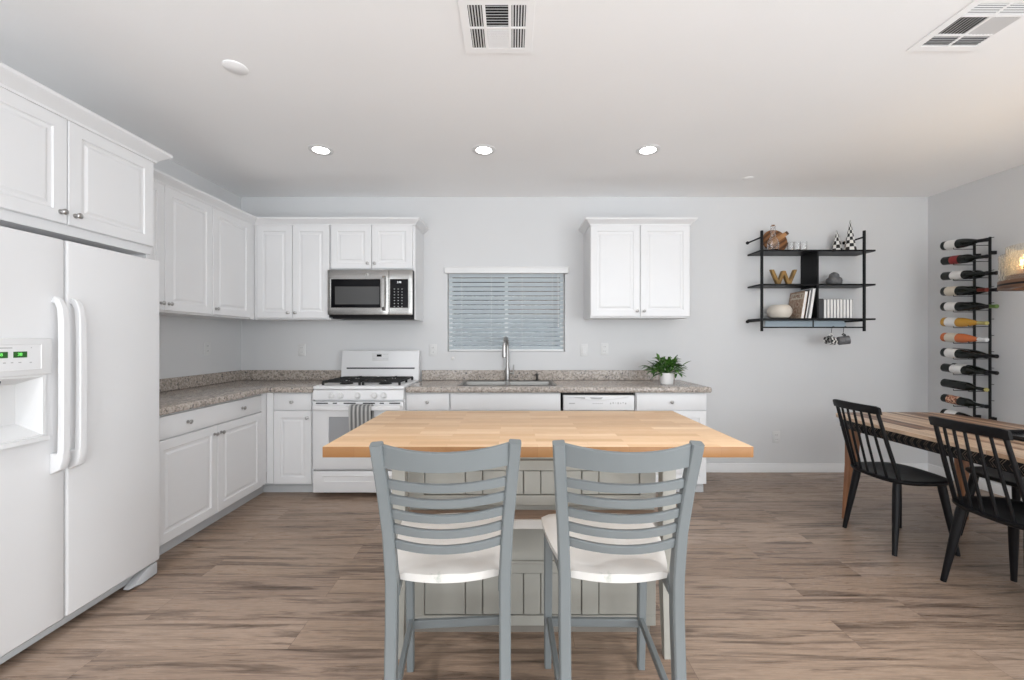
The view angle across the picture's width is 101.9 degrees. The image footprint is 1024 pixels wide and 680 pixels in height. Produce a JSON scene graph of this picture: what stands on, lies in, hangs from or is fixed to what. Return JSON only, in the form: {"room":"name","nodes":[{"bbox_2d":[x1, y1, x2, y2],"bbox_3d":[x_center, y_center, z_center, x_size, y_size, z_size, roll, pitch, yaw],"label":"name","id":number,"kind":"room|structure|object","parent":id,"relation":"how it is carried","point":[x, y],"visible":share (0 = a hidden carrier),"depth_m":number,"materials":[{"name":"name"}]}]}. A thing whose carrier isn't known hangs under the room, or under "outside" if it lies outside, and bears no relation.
{"room":"kitchen","nodes":[
{"label":"kitchen","id":0,"kind":"room"},
{"bbox_2d":[153,159,240,378],"bbox_3d":[-2.750,-0.055,0.260,0.120,2.730,7.720,0,0,0],"label":"wall","id":1,"kind":"structure","parent":0,"point":[181,339],"depth_m":3.55,"materials":[{"name":"grey paint"}]},
{"bbox_2d":[0,62,172,258],"bbox_3d":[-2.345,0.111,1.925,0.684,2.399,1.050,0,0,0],"label":"upper cabinet","id":2,"kind":"object","parent":1,"relation":"attached to","point":[68,172],"visible":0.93,"depth_m":1.93,"materials":[{"name":"white paint"}]},
{"bbox_2d":[149,180,211,315],"bbox_3d":[-2.499,-0.619,2.820,0.378,0.863,0.850,0,0,0],"label":"upper cabinet","id":3,"kind":"object","parent":1,"relation":"attached to","point":[182,223],"visible":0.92,"depth_m":2.96,"materials":[{"name":"white paint"}]},
{"bbox_2d":[204,342,210,354],"bbox_3d":[-2.685,0.075,3.660,0.008,0.118,0.075,0,0,0],"label":"wall outlet","id":4,"kind":"object","parent":1,"relation":"attached to","point":[207,345],"visible":1,"depth_m":3.66,"materials":[{"name":"white plastic"}]},
{"bbox_2d":[174,207,253,318],"bbox_3d":[-2.499,-0.619,3.510,0.378,0.863,0.526,0,0,0],"label":"upper cabinet","id":5,"kind":"object","parent":1,"relation":"attached to","point":[232,237],"visible":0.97,"depth_m":3.45,"materials":[{"name":"white paint"}]},
{"bbox_2d":[159,370,340,391],"bbox_3d":[-2.178,0.347,3.256,1.020,0.098,1.723,0,0,0],"label":"backsplash","id":6,"kind":"structure","parent":1,"relation":"attached to","point":[167,384],"depth_m":4.10,"materials":[{"name":"stone"}]},
{"bbox_2d":[0,0,1023,196],"bbox_3d":[0.720,-1.460,0.320,7.060,0.080,7.840,0,0,0],"label":"ceiling","id":7,"kind":"structure","parent":0,"point":[800,98],"depth_m":2.37,"materials":[{"name":"paint"}]},
{"bbox_2d":[222,60,248,74],"bbox_3d":[-1.440,-1.415,2.160,0.116,0.010,0.116,0,0,0],"label":"smoke detector cover","id":8,"kind":"object","parent":7,"relation":"attached to","point":[235,67],"visible":1,"depth_m":2.15,"materials":[{"name":"paint"}]},
{"bbox_2d":[308,144,333,155],"bbox_3d":[-1.427,-1.417,3.100,0.176,0.006,0.176,0,0,0],"label":"recessed light","id":9,"kind":"object","parent":7,"relation":"in","point":[317,149],"visible":1,"depth_m":3.09,"materials":[{"name":"white paint"}]},
{"bbox_2d":[472,144,495,155],"bbox_3d":[-0.210,-1.417,3.100,0.176,0.006,0.176,0,0,0],"label":"recessed light","id":10,"kind":"object","parent":7,"relation":"in","point":[482,149],"visible":1,"depth_m":3.08,"materials":[{"name":"white paint"}]},
{"bbox_2d":[457,0,535,53],"bbox_3d":[-0.065,-1.416,1.883,0.326,0.007,0.335,0,0,0],"label":"ceiling vent","id":11,"kind":"object","parent":7,"relation":"in","point":[488,26],"visible":1,"depth_m":1.87,"materials":[{"name":"metal"}]},
{"bbox_2d":[636,144,659,155],"bbox_3d":[1.016,-1.417,3.100,0.176,0.006,0.176,0,0,0],"label":"recessed light","id":12,"kind":"object","parent":7,"relation":"in","point":[650,149],"visible":1,"depth_m":3.08,"materials":[{"name":"white paint"}]},
{"bbox_2d":[906,0,1023,50],"bbox_3d":[2.100,-1.416,1.870,0.340,0.007,0.330,0,0,0],"label":"ceiling vent","id":13,"kind":"object","parent":7,"relation":"in","point":[980,22],"visible":1,"depth_m":1.88,"materials":[{"name":"metal"}]},
{"bbox_2d":[997,243,1023,290],"bbox_3d":[3.165,-0.865,2.420,0.440,1.109,0.440,0,0,0],"label":"chandelier","id":14,"kind":"object","parent":7,"relation":"hanging from","point":[1011,263],"visible":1,"depth_m":2.46,"materials":[{"name":"brown wood"}]},
{"bbox_2d":[0,472,1023,679],"bbox_3d":[0.720,1.335,0.320,7.060,0.050,7.840,0,0,0],"label":"floor","id":15,"kind":"structure","parent":0,"point":[283,585],"depth_m":2.06,"materials":[{"name":"brown wood"}]},
{"bbox_2d":[0,226,158,664],"bbox_3d":[-2.287,0.434,1.870,0.746,1.752,0.910,0,0,0],"label":"refrigerator","id":16,"kind":"object","parent":15,"relation":"on","point":[79,323],"visible":1,"depth_m":1.84,"materials":[{"name":"white metal"}]},
{"bbox_2d":[159,393,265,555],"bbox_3d":[-2.363,0.877,2.982,0.648,0.866,1.173,0,0,0],"label":"base cabinet","id":17,"kind":"object","parent":15,"relation":"on","point":[212,458],"visible":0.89,"depth_m":2.82,"materials":[{"name":"white paint"}]},
{"bbox_2d":[159,370,340,415],"bbox_3d":[-2.178,0.370,3.256,1.020,0.144,1.723,0,0,0],"label":"countertop","id":18,"kind":"structure","parent":17,"relation":"on","point":[176,394],"depth_m":3.48,"materials":[{"name":"stone"}]},
{"bbox_2d":[263,392,314,491],"bbox_3d":[-1.912,0.877,3.793,0.456,0.866,0.648,0,0,0],"label":"base cabinet","id":19,"kind":"object","parent":15,"relation":"on","point":[289,416],"visible":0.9,"depth_m":3.50,"materials":[{"name":"white paint"}]},
{"bbox_2d":[312,350,419,492],"bbox_3d":[-1.280,0.704,3.739,0.761,1.212,0.703,0,0,0],"label":"gas range","id":20,"kind":"object","parent":15,"relation":"on","point":[379,378],"visible":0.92,"depth_m":3.46,"materials":[{"name":"white metal"}]},
{"bbox_2d":[349,404,373,431],"bbox_3d":[-1.235,0.669,3.404,0.180,0.282,0.084,0,0,0],"label":"dish towel","id":21,"kind":"object","parent":20,"relation":"hanging from","point":[359,414],"visible":0.71,"depth_m":3.37,"materials":[{"name":"white fabric"}]},
{"bbox_2d":[313,380,418,389],"bbox_3d":[-1.280,0.399,3.740,0.760,0.030,0.560,0,0,0],"label":"cooktop","id":22,"kind":"object","parent":20,"relation":"in","point":[402,385],"depth_m":3.50,"materials":[{"name":"white metal"}]},
{"bbox_2d":[406,392,449,481],"bbox_3d":[-0.712,0.877,3.793,0.373,0.866,0.648,0,0,0],"label":"base cabinet","id":23,"kind":"object","parent":15,"relation":"on","point":[414,401],"visible":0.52,"depth_m":3.50,"materials":[{"name":"white paint"}]},
{"bbox_2d":[369,439,520,679],"bbox_3d":[-0.199,0.797,1.392,0.427,1.033,0.590,0,0,-4],"label":"counter stool","id":24,"kind":"object","parent":15,"relation":"on","point":[476,545],"visible":1,"depth_m":1.19,"materials":[{"name":"grey paint"}]},
{"bbox_2d":[450,393,560,410],"bbox_3d":[-0.056,0.877,3.793,0.935,0.866,0.648,0,0,0],"label":"base cabinet","id":25,"kind":"object","parent":15,"relation":"on","point":[458,401],"visible":0.19,"depth_m":3.50,"materials":[{"name":"white paint"}]},
{"bbox_2d":[406,370,711,392],"bbox_3d":[0.392,0.370,3.795,2.567,0.144,0.646,0,0,0],"label":"countertop","id":26,"kind":"structure","parent":25,"relation":"on","point":[433,381],"depth_m":3.87,"materials":[{"name":"stone"}]},
{"bbox_2d":[458,380,556,385],"bbox_3d":[-0.040,0.482,3.800,0.854,0.185,0.424,0,0,0],"label":"sink","id":27,"kind":"object","parent":26,"relation":"in","point":[465,382],"visible":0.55,"depth_m":3.95,"materials":[{"name":"silver metal"}]},
{"bbox_2d":[502,336,513,379],"bbox_3d":[-0.059,0.177,3.987,0.090,0.436,0.202,0,0,26],"label":"faucet","id":28,"kind":"object","parent":26,"relation":"on","point":[505,348],"visible":0.98,"depth_m":4.04,"materials":[{"name":"silver metal"}]},
{"bbox_2d":[639,353,689,384],"bbox_3d":[1.364,0.259,3.713,0.414,0.271,0.323,0,0,0],"label":"potted plant","id":29,"kind":"object","parent":26,"relation":"on","point":[666,377],"visible":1,"depth_m":3.68,"materials":[{"name":"green plant"}]},
{"bbox_2d":[323,411,753,658],"bbox_3d":[0.097,0.853,1.927,1.599,0.915,0.781,0,0,0],"label":"kitchen island","id":30,"kind":"object","parent":15,"relation":"on","point":[428,431],"visible":0.59,"depth_m":1.85,"materials":[{"name":"beige paint"}]},
{"bbox_2d":[408,510,657,518],"bbox_3d":[0.089,0.763,1.814,1.151,0.004,0.090,0,0,0],"label":"shelf","id":31,"kind":"object","parent":30,"relation":"attached to","point":[519,514],"depth_m":1.83,"materials":[{"name":"white wood"}]},
{"bbox_2d":[561,393,633,410],"bbox_3d":[0.731,0.879,3.799,0.606,0.862,0.632,0,0,0],"label":"dishwasher","id":32,"kind":"object","parent":15,"relation":"on","point":[569,401],"visible":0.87,"depth_m":3.49,"materials":[{"name":"white"}]},
{"bbox_2d":[541,440,704,679],"bbox_3d":[0.325,0.797,1.392,0.427,1.033,0.590,0,0,1],"label":"counter stool","id":33,"kind":"object","parent":15,"relation":"on","point":[587,545],"visible":1,"depth_m":1.20,"materials":[{"name":"grey paint"}]},
{"bbox_2d":[634,393,705,491],"bbox_3d":[1.346,0.877,3.793,0.602,0.866,0.648,0,0,0],"label":"base cabinet","id":34,"kind":"object","parent":15,"relation":"on","point":[692,406],"visible":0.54,"depth_m":3.50,"materials":[{"name":"white paint"}]},
{"bbox_2d":[833,399,960,556],"bbox_3d":[2.466,0.860,2.710,0.509,0.904,0.450,0,0,0],"label":"dining chair","id":35,"kind":"object","parent":15,"relation":"on","point":[899,475],"visible":0.97,"depth_m":2.65,"materials":[{"name":"black paint"}]},
{"bbox_2d":[836,412,1023,519],"bbox_3d":[2.880,0.935,2.080,0.960,0.754,2.260,0,0,0],"label":"dining table","id":36,"kind":"object","parent":15,"relation":"on","point":[913,429],"visible":0.66,"depth_m":2.65,"materials":[{"name":"brown wood"}]},
{"bbox_2d":[1006,429,1023,441],"bbox_3d":[2.975,0.544,1.960,0.350,0.025,1.020,0,0,0],"label":"serving tray","id":37,"kind":"object","parent":36,"relation":"on","point":[1018,434],"visible":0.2,"depth_m":2.42,"materials":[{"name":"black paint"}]},
{"bbox_2d":[928,416,1023,581],"bbox_3d":[2.486,0.860,2.065,0.509,0.904,0.450,0,0,0],"label":"dining chair","id":38,"kind":"object","parent":15,"relation":"on","point":[1006,511],"visible":1,"depth_m":2.12,"materials":[{"name":"black paint"}]},
{"bbox_2d":[961,466,1023,535],"bbox_3d":[3.249,0.860,2.600,0.509,0.904,0.450,0,0,0],"label":"dining chair","id":39,"kind":"object","parent":15,"relation":"on","point":[1009,478],"visible":0.38,"depth_m":2.74,"materials":[{"name":"black paint"}]},
{"bbox_2d":[241,197,927,462],"bbox_3d":[0.720,-0.055,4.180,7.060,2.730,0.120,0,0,0],"label":"wall","id":40,"kind":"structure","parent":0,"point":[787,381],"depth_m":4.12,"materials":[{"name":"grey paint"}]},
{"bbox_2d":[153,167,427,234],"bbox_3d":[-1.828,-1.072,3.525,2.275,0.060,1.051,0,0,-42],"label":"crown molding","id":41,"kind":"structure","parent":40,"relation":"attached to","point":[159,176],"depth_m":3.72,"materials":[{"name":"white paint"}]},
{"bbox_2d":[254,225,344,320],"bbox_3d":[-1.999,-0.619,3.929,0.686,0.863,0.378,0,0,0],"label":"upper cabinet","id":42,"kind":"object","parent":40,"relation":"attached to","point":[292,263],"visible":0.98,"depth_m":3.77,"materials":[{"name":"white paint"}]},
{"bbox_2d":[298,344,305,355],"bbox_3d":[-2.085,0.099,4.115,0.075,0.118,0.008,0,0,0],"label":"wall outlet","id":43,"kind":"object","parent":40,"relation":"attached to","point":[301,347],"visible":1,"depth_m":4.11,"materials":[{"name":"white plastic"}]},
{"bbox_2d":[331,225,422,320],"bbox_3d":[-1.264,-0.619,3.929,0.767,0.863,0.378,0,0,0],"label":"upper cabinet","id":44,"kind":"object","parent":40,"relation":"attached to","point":[353,247],"visible":0.98,"depth_m":3.77,"materials":[{"name":"white paint"}]},
{"bbox_2d":[328,270,413,319],"bbox_3d":[-1.274,-0.411,3.897,0.760,0.437,0.441,0,0,0],"label":"microwave","id":45,"kind":"object","parent":44,"relation":"attached to","point":[352,294],"visible":1,"depth_m":3.72,"materials":[{"name":"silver metal"}]},
{"bbox_2d":[429,344,436,355],"bbox_3d":[-0.784,0.099,4.115,0.075,0.118,0.008,0,0,0],"label":"wall outlet","id":46,"kind":"object","parent":40,"relation":"attached to","point":[432,347],"visible":1,"depth_m":4.11,"materials":[{"name":"white plastic"}]},
{"bbox_2d":[449,274,563,350],"bbox_3d":[-0.058,-0.302,4.202,1.163,0.833,0.045,0,0,0],"label":"window","id":47,"kind":"structure","parent":40,"relation":"in","point":[563,274],"depth_m":4.20,"materials":[{"name":"white paint"}]},
{"bbox_2d":[444,266,568,350],"bbox_3d":[-0.054,-0.305,4.123,1.228,0.834,0.106,0,0,0],"label":"window blind","id":48,"kind":"object","parent":47,"relation":"attached to","point":[453,271],"visible":0.98,"depth_m":4.15,"materials":[{"name":"white paint"}]},
{"bbox_2d":[422,370,674,379],"bbox_3d":[0.360,0.347,4.108,2.504,0.098,0.020,0,0,0],"label":"backsplash","id":49,"kind":"structure","parent":40,"relation":"attached to","point":[426,374],"depth_m":4.10,"materials":[{"name":"stone"}]},
{"bbox_2d":[580,344,587,355],"bbox_3d":[0.715,0.099,4.115,0.075,0.118,0.010,0,0,0],"label":"light switch","id":50,"kind":"object","parent":40,"relation":"attached to","point":[583,347],"visible":1,"depth_m":4.11,"materials":[{"name":"white plastic"}]},
{"bbox_2d":[601,343,607,354],"bbox_3d":[0.918,0.089,4.115,0.075,0.118,0.008,0,0,0],"label":"wall outlet","id":51,"kind":"object","parent":40,"relation":"attached to","point":[604,346],"visible":1,"depth_m":4.11,"materials":[{"name":"white plastic"}]},
{"bbox_2d":[579,217,697,319],"bbox_3d":[1.165,-0.651,3.920,1.003,0.898,0.396,0,0,0],"label":"upper cabinet","id":52,"kind":"object","parent":40,"relation":"attached to","point":[636,268],"visible":1,"depth_m":3.77,"materials":[{"name":"white paint"}]},
{"bbox_2d":[772,431,779,442],"bbox_3d":[2.621,0.963,4.115,0.075,0.118,0.008,0,0,0],"label":"wall outlet","id":53,"kind":"object","parent":40,"relation":"attached to","point":[775,434],"visible":1,"depth_m":4.11,"materials":[{"name":"white plastic"}]},
{"bbox_2d":[746,230,875,330],"bbox_3d":[2.865,-0.552,3.992,1.093,0.940,0.250,0,0,0],"label":"wall shelf","id":54,"kind":"object","parent":40,"relation":"attached to","point":[809,258],"visible":0.94,"depth_m":3.93,"materials":[{"name":"black metal"}]},
{"bbox_2d":[767,225,778,249],"bbox_3d":[2.482,-0.974,3.947,0.100,0.249,0.100,0,0,0],"label":"glass carafe","id":55,"kind":"object","parent":54,"relation":"on","point":[773,243],"visible":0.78,"depth_m":3.92,"materials":[{"name":"clear glass"}]},
{"bbox_2d":[763,230,788,249],"bbox_3d":[2.573,-0.963,4.047,0.259,0.234,0.075,0,0,0],"label":"cutting board","id":56,"kind":"object","parent":54,"relation":"on","point":[781,237],"visible":0.56,"depth_m":4.04,"materials":[{"name":"brown wood"}]},
{"bbox_2d":[767,305,792,317],"bbox_3d":[2.567,-0.270,3.982,0.208,0.129,0.208,0,0,0],"label":"round bowl","id":57,"kind":"object","parent":54,"relation":"on","point":[773,311],"visible":0.85,"depth_m":3.91,"materials":[{"name":"beige ceramic"}]},
{"bbox_2d":[769,270,796,283],"bbox_3d":[2.603,-0.601,3.983,0.254,0.145,0.036,0,0,0],"label":"ornament","id":58,"kind":"object","parent":54,"relation":"on","point":[783,275],"visible":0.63,"depth_m":3.97,"materials":[{"name":"gold metal"}]},
{"bbox_2d":[787,242,793,249],"bbox_3d":[2.665,-0.892,3.967,0.057,0.086,0.057,0,0,0],"label":"glass tumbler","id":59,"kind":"object","parent":54,"relation":"on","point":[790,245],"visible":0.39,"depth_m":3.95,"materials":[{"name":"white"}]},
{"bbox_2d":[794,241,800,249],"bbox_3d":[2.712,-0.892,3.947,0.057,0.086,0.057,0,0,0],"label":"glass tumbler","id":60,"kind":"object","parent":54,"relation":"on","point":[797,244],"visible":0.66,"depth_m":3.92,"materials":[{"name":"white"}]},
{"bbox_2d":[789,291,807,317],"bbox_3d":[2.751,-0.332,4.006,0.071,0.264,0.205,0,0,0],"label":"book","id":61,"kind":"object","parent":54,"relation":"on","point":[797,301],"visible":0.95,"depth_m":3.96,"materials":[{"name":"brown paper"}]},
{"bbox_2d":[801,241,806,249],"bbox_3d":[2.780,-0.892,3.957,0.057,0.086,0.057,0,0,0],"label":"glass tumbler","id":62,"kind":"object","parent":54,"relation":"on","point":[804,243],"visible":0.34,"depth_m":3.93,"materials":[{"name":"white"}]},
{"bbox_2d":[799,290,811,317],"bbox_3d":[2.788,-0.338,4.004,0.060,0.272,0.200,0,0,0],"label":"book","id":63,"kind":"object","parent":54,"relation":"on","point":[809,291],"visible":0.29,"depth_m":3.91,"materials":[{"name":"grey paper"}]},
{"bbox_2d":[798,288,815,317],"bbox_3d":[2.823,-0.345,4.006,0.069,0.288,0.205,0,0,0],"label":"book","id":64,"kind":"object","parent":54,"relation":"on","point":[812,289],"visible":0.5,"depth_m":3.91,"materials":[{"name":"white paper"}]},
{"bbox_2d":[819,299,822,317],"bbox_3d":[2.910,-0.297,3.992,0.045,0.185,0.160,0,0,0],"label":"book","id":65,"kind":"object","parent":54,"relation":"on","point":[820,300],"visible":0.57,"depth_m":3.91,"materials":[{"name":"grey paper"}]},
{"bbox_2d":[823,299,826,317],"bbox_3d":[2.954,-0.295,3.987,0.028,0.180,0.150,0,0,0],"label":"book","id":66,"kind":"object","parent":54,"relation":"on","point":[824,300],"visible":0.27,"depth_m":3.92,"materials":[{"name":"white paper"}]},
{"bbox_2d":[827,299,829,317],"bbox_3d":[2.984,-0.295,3.987,0.028,0.180,0.150,0,0,0],"label":"book","id":67,"kind":"object","parent":54,"relation":"on","point":[828,300],"visible":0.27,"depth_m":3.92,"materials":[{"name":"white paper"}]},
{"bbox_2d":[830,299,832,317],"bbox_3d":[3.015,-0.295,3.987,0.028,0.180,0.150,0,0,0],"label":"book","id":68,"kind":"object","parent":54,"relation":"on","point":[831,300],"visible":0.27,"depth_m":3.92,"materials":[{"name":"white paper"}]},
{"bbox_2d":[825,272,842,283],"bbox_3d":[3.090,-0.590,3.982,0.132,0.122,0.132,0,0,0],"label":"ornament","id":69,"kind":"object","parent":54,"relation":"on","point":[833,278],"visible":0.8,"depth_m":3.94,"materials":[{"name":"grey stone"}]},
{"bbox_2d":[833,299,836,317],"bbox_3d":[3.045,-0.295,3.987,0.028,0.180,0.150,0,0,0],"label":"book","id":70,"kind":"object","parent":54,"relation":"on","point":[834,300],"visible":0.27,"depth_m":3.91,"materials":[{"name":"white paper"}]},
{"bbox_2d":[831,230,842,249],"bbox_3d":[3.152,-0.957,4.027,0.100,0.215,0.100,0,0,0],"label":"tree","id":71,"kind":"object","parent":54,"relation":"on","point":[836,245],"visible":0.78,"depth_m":4.00,"materials":[{"name":"ceramic"}]},
{"bbox_2d":[837,299,839,317],"bbox_3d":[3.076,-0.295,3.987,0.028,0.180,0.150,0,0,0],"label":"book","id":72,"kind":"object","parent":54,"relation":"on","point":[838,300],"visible":0.27,"depth_m":3.92,"materials":[{"name":"white paper"}]},
{"bbox_2d":[840,299,842,317],"bbox_3d":[3.106,-0.295,3.987,0.028,0.180,0.150,0,0,0],"label":"book","id":73,"kind":"object","parent":54,"relation":"on","point":[841,300],"visible":0.27,"depth_m":3.92,"materials":[{"name":"white paper"}]},
{"bbox_2d":[843,299,845,317],"bbox_3d":[3.137,-0.295,3.987,0.028,0.180,0.150,0,0,0],"label":"book","id":74,"kind":"object","parent":54,"relation":"on","point":[844,300],"visible":0.27,"depth_m":3.92,"materials":[{"name":"white paper"}]},
{"bbox_2d":[846,299,848,317],"bbox_3d":[3.167,-0.295,3.987,0.028,0.180,0.150,0,0,0],"label":"book","id":75,"kind":"object","parent":54,"relation":"on","point":[847,300],"visible":0.27,"depth_m":3.92,"materials":[{"name":"white paper"}]},
{"bbox_2d":[844,220,856,249],"bbox_3d":[3.212,-0.994,3.942,0.098,0.290,0.098,0,0,0],"label":"cone","id":76,"kind":"object","parent":54,"relation":"on","point":[850,244],"visible":0.94,"depth_m":3.92,"materials":[{"name":"ceramic"}]},
{"bbox_2d":[849,299,852,317],"bbox_3d":[3.198,-0.295,3.987,0.028,0.180,0.150,0,0,0],"label":"book","id":77,"kind":"object","parent":54,"relation":"on","point":[850,300],"visible":0.27,"depth_m":3.92,"materials":[{"name":"white paper"}]},
{"bbox_2d":[706,463,927,471],"bbox_3d":[2.895,1.266,4.113,2.470,0.088,0.014,0,0,0],"label":"baseboard","id":78,"kind":"structure","parent":40,"relation":"attached to","point":[710,467],"depth_m":4.11,"materials":[{"name":"white paint"}]},
{"bbox_2d":[928,164,1023,486],"bbox_3d":[4.190,-0.055,0.260,0.120,2.730,7.720,0,0,0],"label":"wall","id":79,"kind":"structure","parent":0,"point":[992,205],"depth_m":3.67,"materials":[{"name":"grey paint"}]},
{"bbox_2d":[953,237,996,420],"bbox_3d":[4.009,-0.035,3.590,0.240,1.690,0.157,0,0,0],"label":"wine rack","id":80,"kind":"object","parent":79,"relation":"attached to","point":[990,252],"visible":0.8,"depth_m":3.54,"materials":[{"name":"black metal"}]},
{"bbox_2d":[940,409,972,416],"bbox_3d":[3.940,0.672,3.621,0.083,0.091,0.365,0,0,0],"label":"wine bottle","id":81,"kind":"object","parent":80,"relation":"on","point":[947,411],"visible":0.23,"depth_m":3.69,"materials":[{"name":"black glass"}]},
{"bbox_2d":[940,286,988,295],"bbox_3d":[3.940,-0.436,3.621,0.083,0.091,0.365,0,0,0],"label":"wine bottle","id":82,"kind":"object","parent":80,"relation":"on","point":[955,290],"visible":1,"depth_m":3.62,"materials":[{"name":"black glass"}]},
{"bbox_2d":[940,348,988,358],"bbox_3d":[3.940,0.118,3.621,0.083,0.091,0.365,0,0,0],"label":"wine bottle","id":83,"kind":"object","parent":80,"relation":"on","point":[945,352],"visible":1,"depth_m":3.62,"materials":[{"name":"black glass"}]},
{"bbox_2d":[940,317,988,326],"bbox_3d":[3.940,-0.159,3.621,0.083,0.091,0.365,0,0,0],"label":"wine bottle","id":84,"kind":"object","parent":80,"relation":"on","point":[949,322],"visible":1,"depth_m":3.62,"materials":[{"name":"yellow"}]},
{"bbox_2d":[940,238,988,249],"bbox_3d":[3.940,-0.852,3.621,0.083,0.091,0.365,0,0,0],"label":"wine bottle","id":85,"kind":"object","parent":80,"relation":"on","point":[958,243],"visible":0.99,"depth_m":3.62,"materials":[{"name":"black glass"}]},
{"bbox_2d":[940,333,988,342],"bbox_3d":[3.940,-0.021,3.621,0.083,0.091,0.365,0,0,0],"label":"wine bottle","id":86,"kind":"object","parent":80,"relation":"on","point":[946,337],"visible":1,"depth_m":3.62,"materials":[{"name":"orange glass"}]},
{"bbox_2d":[940,302,988,310],"bbox_3d":[3.940,-0.298,3.621,0.083,0.091,0.365,0,0,0],"label":"wine bottle","id":87,"kind":"object","parent":80,"relation":"on","point":[945,306],"visible":1,"depth_m":3.62,"materials":[{"name":"black glass"}]},
{"bbox_2d":[940,394,988,408],"bbox_3d":[3.940,0.534,3.621,0.077,0.088,0.365,0,0,0],"label":"wine bottle","id":88,"kind":"object","parent":80,"relation":"in","point":[947,398],"visible":1,"depth_m":3.62,"materials":[{"name":"black glass"}]},
{"bbox_2d":[940,363,988,374],"bbox_3d":[3.940,0.257,3.621,0.077,0.088,0.365,0,0,0],"label":"wine bottle","id":89,"kind":"object","parent":80,"relation":"in","point":[952,368],"visible":1,"depth_m":3.62,"materials":[{"name":"black glass"}]},
{"bbox_2d":[940,379,988,391],"bbox_3d":[3.940,0.396,3.621,0.075,0.088,0.365,0,0,0],"label":"wine bottle","id":90,"kind":"object","parent":80,"relation":"in","point":[949,383],"visible":1,"depth_m":3.62,"materials":[{"name":"black glass"}]},
{"bbox_2d":[940,254,988,264],"bbox_3d":[3.940,-0.712,3.621,0.077,0.088,0.365,0,0,0],"label":"wine bottle","id":91,"kind":"object","parent":80,"relation":"in","point":[957,259],"visible":0.98,"depth_m":3.62,"materials":[{"name":"black glass"}]},
{"bbox_2d":[940,270,988,279],"bbox_3d":[3.940,-0.574,3.621,0.077,0.088,0.365,0,0,0],"label":"wine bottle","id":92,"kind":"object","parent":80,"relation":"in","point":[956,275],"visible":0.98,"depth_m":3.62,"materials":[{"name":"black glass"}]},
{"bbox_2d":[952,363,998,374],"bbox_3d":[4.024,0.255,3.621,0.083,0.091,0.365,0,0,0],"label":"wine bottle","id":93,"kind":"object","parent":80,"relation":"on","point":[972,366],"visible":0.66,"depth_m":3.56,"materials":[{"name":"black glass"}]},
{"bbox_2d":[953,348,998,358],"bbox_3d":[4.024,0.117,3.621,0.081,0.091,0.365,0,0,0],"label":"wine bottle","id":94,"kind":"object","parent":80,"relation":"in","point":[971,350],"visible":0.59,"depth_m":3.56,"materials":[{"name":"black glass"}]},
{"bbox_2d":[959,286,997,295],"bbox_3d":[4.024,-0.437,3.621,0.081,0.091,0.365,0,0,0],"label":"wine bottle","id":95,"kind":"object","parent":80,"relation":"in","point":[990,289],"visible":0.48,"depth_m":3.56,"materials":[{"name":"black glass"}]},
{"bbox_2d":[960,270,997,279],"bbox_3d":[4.024,-0.575,3.621,0.075,0.088,0.365,0,0,0],"label":"wine bottle","id":96,"kind":"object","parent":80,"relation":"in","point":[994,272],"visible":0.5,"depth_m":3.55,"materials":[{"name":"black glass"}]},
{"bbox_2d":[968,302,998,309],"bbox_3d":[4.024,-0.299,3.621,0.081,0.091,0.365,0,0,0],"label":"wine bottle","id":97,"kind":"object","parent":80,"relation":"in","point":[977,303],"visible":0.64,"depth_m":3.54,"materials":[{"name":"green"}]},
{"bbox_2d":[928,463,1021,500],"bbox_3d":[4.123,1.266,1.810,0.014,0.088,4.620,0,0,0],"label":"baseboard","id":98,"kind":"structure","parent":79,"relation":"attached to","point":[997,489],"depth_m":3.63,"materials":[{"name":"white paint"}]},
{"bbox_3d":[2.992,-0.084,3.879,0.032,0.092,0.024,0,0,0],"label":"hook","id":99,"kind":"object","parent":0,"visible":0},
{"bbox_2d":[823,333,837,344],"bbox_3d":[2.978,-0.008,3.878,0.097,0.111,0.078,0,0,-20],"label":"mug","id":100,"kind":"object","parent":99,"relation":"hanging from","point":[831,340],"visible":1,"depth_m":3.87,"materials":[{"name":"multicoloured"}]},
{"bbox_3d":[3.105,-0.084,3.879,0.032,0.092,0.024,0,0,0],"label":"hook","id":101,"kind":"object","parent":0,"visible":0},
{"bbox_2d":[837,333,850,344],"bbox_3d":[3.099,-0.008,3.878,0.097,0.111,0.078,0,0,20],"label":"mug","id":102,"kind":"object","parent":101,"relation":"hanging from","point":[844,339],"visible":0.9,"depth_m":3.85,"materials":[{"name":"grey ceramic"}]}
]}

